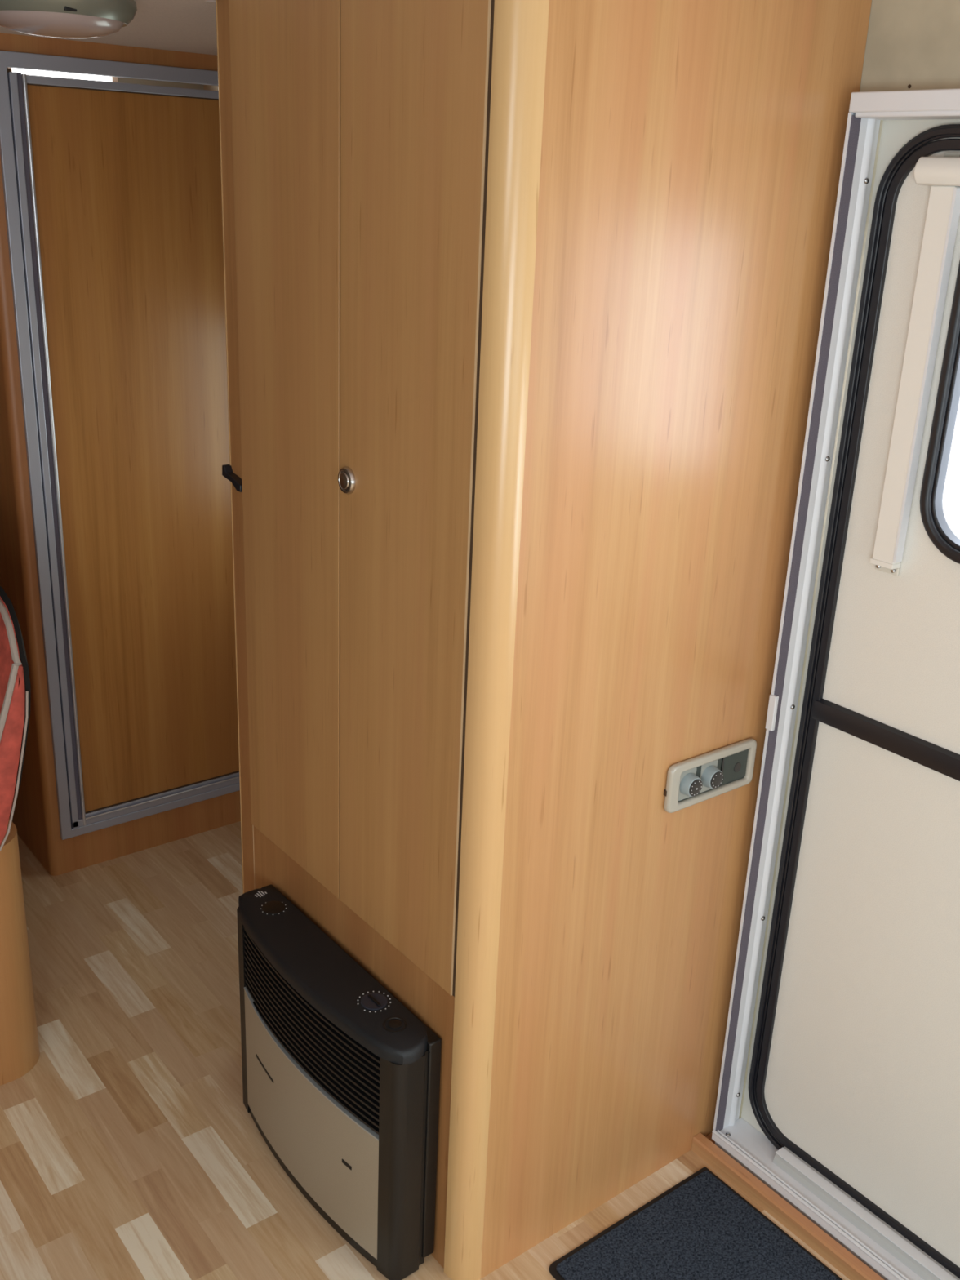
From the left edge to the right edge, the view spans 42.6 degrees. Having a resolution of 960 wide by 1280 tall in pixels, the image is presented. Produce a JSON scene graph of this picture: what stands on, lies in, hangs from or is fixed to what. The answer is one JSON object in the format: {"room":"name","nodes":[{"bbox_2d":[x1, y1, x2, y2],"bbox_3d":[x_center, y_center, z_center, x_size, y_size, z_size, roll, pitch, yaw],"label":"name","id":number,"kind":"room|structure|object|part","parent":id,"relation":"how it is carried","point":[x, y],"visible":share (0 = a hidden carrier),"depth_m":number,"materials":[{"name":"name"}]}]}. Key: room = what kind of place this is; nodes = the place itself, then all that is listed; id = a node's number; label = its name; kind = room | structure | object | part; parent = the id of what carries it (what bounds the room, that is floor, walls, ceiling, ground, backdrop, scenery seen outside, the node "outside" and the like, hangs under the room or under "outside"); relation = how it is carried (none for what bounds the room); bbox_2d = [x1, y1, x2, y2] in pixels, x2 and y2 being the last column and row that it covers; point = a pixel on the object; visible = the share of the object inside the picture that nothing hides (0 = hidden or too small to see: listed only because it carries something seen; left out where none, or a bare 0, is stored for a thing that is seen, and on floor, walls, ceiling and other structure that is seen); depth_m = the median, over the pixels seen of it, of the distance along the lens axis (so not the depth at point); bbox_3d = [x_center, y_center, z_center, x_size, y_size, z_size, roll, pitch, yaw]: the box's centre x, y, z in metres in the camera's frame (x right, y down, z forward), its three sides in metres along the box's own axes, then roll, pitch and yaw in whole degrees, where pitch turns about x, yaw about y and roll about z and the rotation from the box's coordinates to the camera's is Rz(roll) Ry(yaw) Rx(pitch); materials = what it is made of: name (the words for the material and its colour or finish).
{"room":"caravan interior","nodes":[
{"label":"caravan interior","id":0,"kind":"room"},
{"bbox_2d":[0,0,217,55],"bbox_3d":[-0.135,-0.632,0.789,2.500,0.135,6.420,-13,25,-36],"label":"ceiling","id":1,"kind":"structure","parent":0,"point":[177,25],"depth_m":2.30,"materials":[{"name":"beige paint"}]},
{"bbox_2d":[0,0,137,38],"bbox_3d":[-0.653,-0.961,1.894,0.244,0.060,0.244,-13,25,-36],"label":"ceiling light","id":2,"kind":"object","parent":1,"relation":"attached to","point":[59,19],"visible":1,"depth_m":1.83,"materials":[{"name":"grey glass"}]},
{"bbox_3d":[-0.653,-0.950,1.898,0.208,0.036,0.208,-13,25,-36],"label":"glass","id":3,"kind":"part","parent":2,"relation":"part of","materials":[{"name":"grey glass"}]},
{"bbox_2d":[63,5,76,11],"bbox_3d":[-0.603,-0.930,1.806,0.018,0.013,0.014,-13,25,-36],"label":"switch","id":4,"kind":"object","parent":2,"relation":"attached to","point":[66,8],"depth_m":1.80,"materials":[{"name":"black plastic"}]},
{"bbox_2d":[0,32,240,875],"bbox_3d":[-1.136,-0.554,3.453,0.722,1.945,1.216,-13,25,-36],"label":"wall","id":5,"kind":"structure","parent":0,"point":[35,818],"depth_m":2.93,"materials":[{"name":"brown wood"}]},
{"bbox_2d":[0,50,239,839],"bbox_3d":[-0.781,-0.403,2.986,0.624,1.810,0.032,-13,25,-36],"label":"door","id":6,"kind":"structure","parent":5,"relation":"in","point":[112,191],"depth_m":2.90,"materials":[{"name":"brown wood"}]},
{"bbox_3d":[-0.999,-0.347,2.830,0.016,1.748,0.030,-13,25,-36],"label":"frame","id":7,"kind":"part","parent":6,"relation":"part of","materials":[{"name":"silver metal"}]},
{"bbox_3d":[-0.748,-1.207,2.694,0.568,0.016,0.022,-13,25,-36],"label":"rail","id":8,"kind":"part","parent":6,"relation":"part of","materials":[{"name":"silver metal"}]},
{"bbox_3d":[-0.815,0.410,3.291,0.568,0.028,0.030,-13,25,-36],"label":"rail","id":9,"kind":"part","parent":6,"relation":"part of","materials":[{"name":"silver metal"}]},
{"bbox_2d":[117,76,204,89],"bbox_3d":[-1.047,-0.519,3.369,0.692,1.945,0.030,-13,25,-36],"label":"wall","id":10,"kind":"structure","parent":0,"point":[124,80],"depth_m":3.17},
{"bbox_2d":[8,67,118,82],"bbox_3d":[-1.027,-1.255,3.055,0.278,0.344,0.014,-13,25,-36],"label":"window","id":11,"kind":"structure","parent":10,"relation":"in","point":[28,72],"depth_m":3.01,"materials":[{"name":"white"}]},
{"bbox_2d":[0,821,849,1279],"bbox_3d":[-0.209,1.270,1.502,2.400,0.040,6.300,-13,25,-36],"label":"floor","id":12,"kind":"structure","parent":0,"point":[131,1148],"depth_m":2.35,"materials":[{"name":"plastic"}]},
{"bbox_2d":[0,817,39,1085],"bbox_3d":[-1.604,0.414,2.847,0.576,0.515,1.712,-13,25,-36],"label":"bench","id":13,"kind":"object","parent":12,"relation":"on","point":[20,1052],"visible":1,"depth_m":2.38,"materials":[{"name":"brown wood"}]},
{"bbox_2d":[0,586,30,851],"bbox_3d":[-1.378,-0.085,2.798,0.158,0.465,1.742,-13,25,-36],"label":"backrest cushion","id":14,"kind":"object","parent":13,"relation":"on","point":[15,680],"visible":1,"depth_m":2.18,"materials":[{"name":"red fabric"}]},
{"bbox_2d":[236,884,441,1279],"bbox_3d":[-0.278,0.753,2.149,0.116,0.461,0.550,-13,25,-36],"label":"heater","id":15,"kind":"object","parent":12,"relation":"on","point":[341,1078],"visible":1,"depth_m":2.03,"materials":[{"name":"black plastic"}]},
{"bbox_3d":[-0.306,0.833,2.147,0.031,0.264,0.448,-13,25,-36],"label":"panel","id":16,"kind":"part","parent":15,"relation":"part of","materials":[{"name":"beige paint"}]},
{"bbox_2d":[243,926,380,1134],"bbox_3d":[-0.295,0.644,2.079,0.033,0.154,0.448,-13,25,-36],"label":"grille","id":17,"kind":"object","parent":15,"relation":"attached to","point":[344,1068],"depth_m":2.03,"materials":[{"name":"black plastic"}]},
{"bbox_3d":[-0.305,0.966,2.202,0.041,0.022,0.448,-13,25,-36],"label":"rail","id":18,"kind":"part","parent":15,"relation":"part of","materials":[{"name":"black plastic"}]},
{"bbox_3d":[-0.270,0.555,2.071,0.108,0.026,0.544,-13,25,-36],"label":"lid","id":19,"kind":"part","parent":15,"relation":"part of","materials":[{"name":"black plastic"}]},
{"bbox_2d":[215,0,871,1279],"bbox_3d":[0.027,-0.050,2.109,0.633,2.029,0.791,-13,25,-36],"label":"wardrobe","id":20,"kind":"object","parent":12,"relation":"on","point":[523,300],"depth_m":1.78,"materials":[{"name":"brown wood"}]},
{"bbox_3d":[-0.204,-0.169,2.401,0.614,2.029,0.010,-13,25,-36],"label":"panel","id":21,"kind":"part","parent":20,"relation":"part of","materials":[{"name":"brown wood"}]},
{"bbox_3d":[-0.302,-0.281,1.970,0.016,1.440,0.314,-13,25,-36],"label":"door","id":22,"kind":"part","parent":20,"relation":"part of","materials":[{"name":"brown wood"}]},
{"bbox_3d":[-0.198,-0.236,1.824,0.007,0.041,0.041,-13,25,-36],"label":"knob","id":23,"kind":"part","parent":20,"relation":"part of","materials":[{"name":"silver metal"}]},
{"bbox_3d":[-0.237,0.699,2.198,0.016,0.542,0.648,-13,25,-36],"label":"panel","id":24,"kind":"part","parent":20,"relation":"part of","materials":[{"name":"brown wood"}]},
{"bbox_3d":[-0.106,-0.185,1.735,0.016,1.440,0.320,-13,25,-36],"label":"door","id":25,"kind":"part","parent":20,"relation":"part of","materials":[{"name":"brown wood"}]},
{"bbox_3d":[0.011,0.105,1.689,0.062,2.029,0.027,7,21,11],"label":"corner post","id":26,"kind":"part","parent":20,"relation":"part of","materials":[{"name":"beige wood"}]},
{"bbox_3d":[0.267,0.052,1.861,0.582,2.029,0.016,-13,25,-36],"label":"panel","id":27,"kind":"part","parent":20,"relation":"part of","materials":[{"name":"brown wood"}]},
{"bbox_3d":[0.336,0.232,1.958,0.037,0.037,0.018,-13,25,-36],"label":"knob","id":28,"kind":"part","parent":20,"relation":"part of","materials":[{"name":"grey plastic"}]},
{"bbox_3d":[0.380,0.221,1.993,0.205,0.083,0.028,-13,25,-36],"label":"control panel","id":29,"kind":"part","parent":20,"relation":"part of","materials":[{"name":"beige plastic"}]},
{"bbox_3d":[0.376,0.222,1.986,0.037,0.037,0.018,-13,25,-36],"label":"knob","id":30,"kind":"part","parent":20,"relation":"part of","materials":[{"name":"grey plastic"}]},
{"bbox_2d":[733,762,741,772],"bbox_3d":[0.426,0.211,2.036,0.018,0.018,0.001,-13,25,-36],"label":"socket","id":31,"kind":"object","parent":20,"relation":"attached to","point":[737,766],"depth_m":2.03,"materials":[{"name":"black plastic"}]},
{"bbox_2d":[549,1166,842,1279],"bbox_3d":[0.447,1.104,1.954,0.391,0.008,0.601,-13,25,-36],"label":"doormat","id":32,"kind":"object","parent":12,"relation":"on","point":[700,1228],"visible":1,"depth_m":2.11,"materials":[{"name":"carpet"}]},
{"bbox_2d":[691,1132,884,1279],"bbox_3d":[0.677,1.059,2.070,0.098,0.031,0.778,-13,25,-36],"label":"threshold","id":33,"kind":"object","parent":12,"relation":"on","point":[704,1147],"visible":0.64,"depth_m":2.17,"materials":[{"name":"brown wood"}]},
{"bbox_2d":[203,0,959,1118],"bbox_3d":[0.737,0.110,1.817,0.092,2.070,6.300,-13,25,-36],"label":"wall","id":34,"kind":"structure","parent":0,"point":[911,44],"depth_m":1.68,"materials":[{"name":"beige paper"}]},
{"bbox_2d":[711,88,959,1279],"bbox_3d":[0.728,0.204,1.764,0.084,1.826,0.736,-13,25,-36],"label":"door frame","id":35,"kind":"structure","parent":34,"relation":"attached to","point":[904,114],"depth_m":2.01,"materials":[{"name":"white metal"}]},
{"bbox_3d":[0.660,1.040,2.053,0.007,0.017,0.724,-13,25,-36],"label":"sill","id":36,"kind":"part","parent":35,"relation":"part of","materials":[{"name":"white metal"}]},
{"bbox_3d":[0.662,1.030,2.051,0.013,0.006,0.722,-13,25,-36],"label":"sill rail","id":37,"kind":"part","parent":35,"relation":"part of","materials":[{"name":"white metal"}]},
{"bbox_2d":[748,124,959,1278],"bbox_3d":[0.749,0.199,1.786,0.070,1.754,0.690,-13,25,-36],"label":"door","id":38,"kind":"structure","parent":34,"relation":"in","point":[855,1068],"depth_m":1.94,"materials":[{"name":"white plastic"}]},
{"bbox_3d":[0.623,-0.367,1.764,0.019,0.532,0.038,-13,25,-36],"label":"guide rail","id":39,"kind":"part","parent":38,"relation":"part of","materials":[{"name":"white plastic"}]}
]}

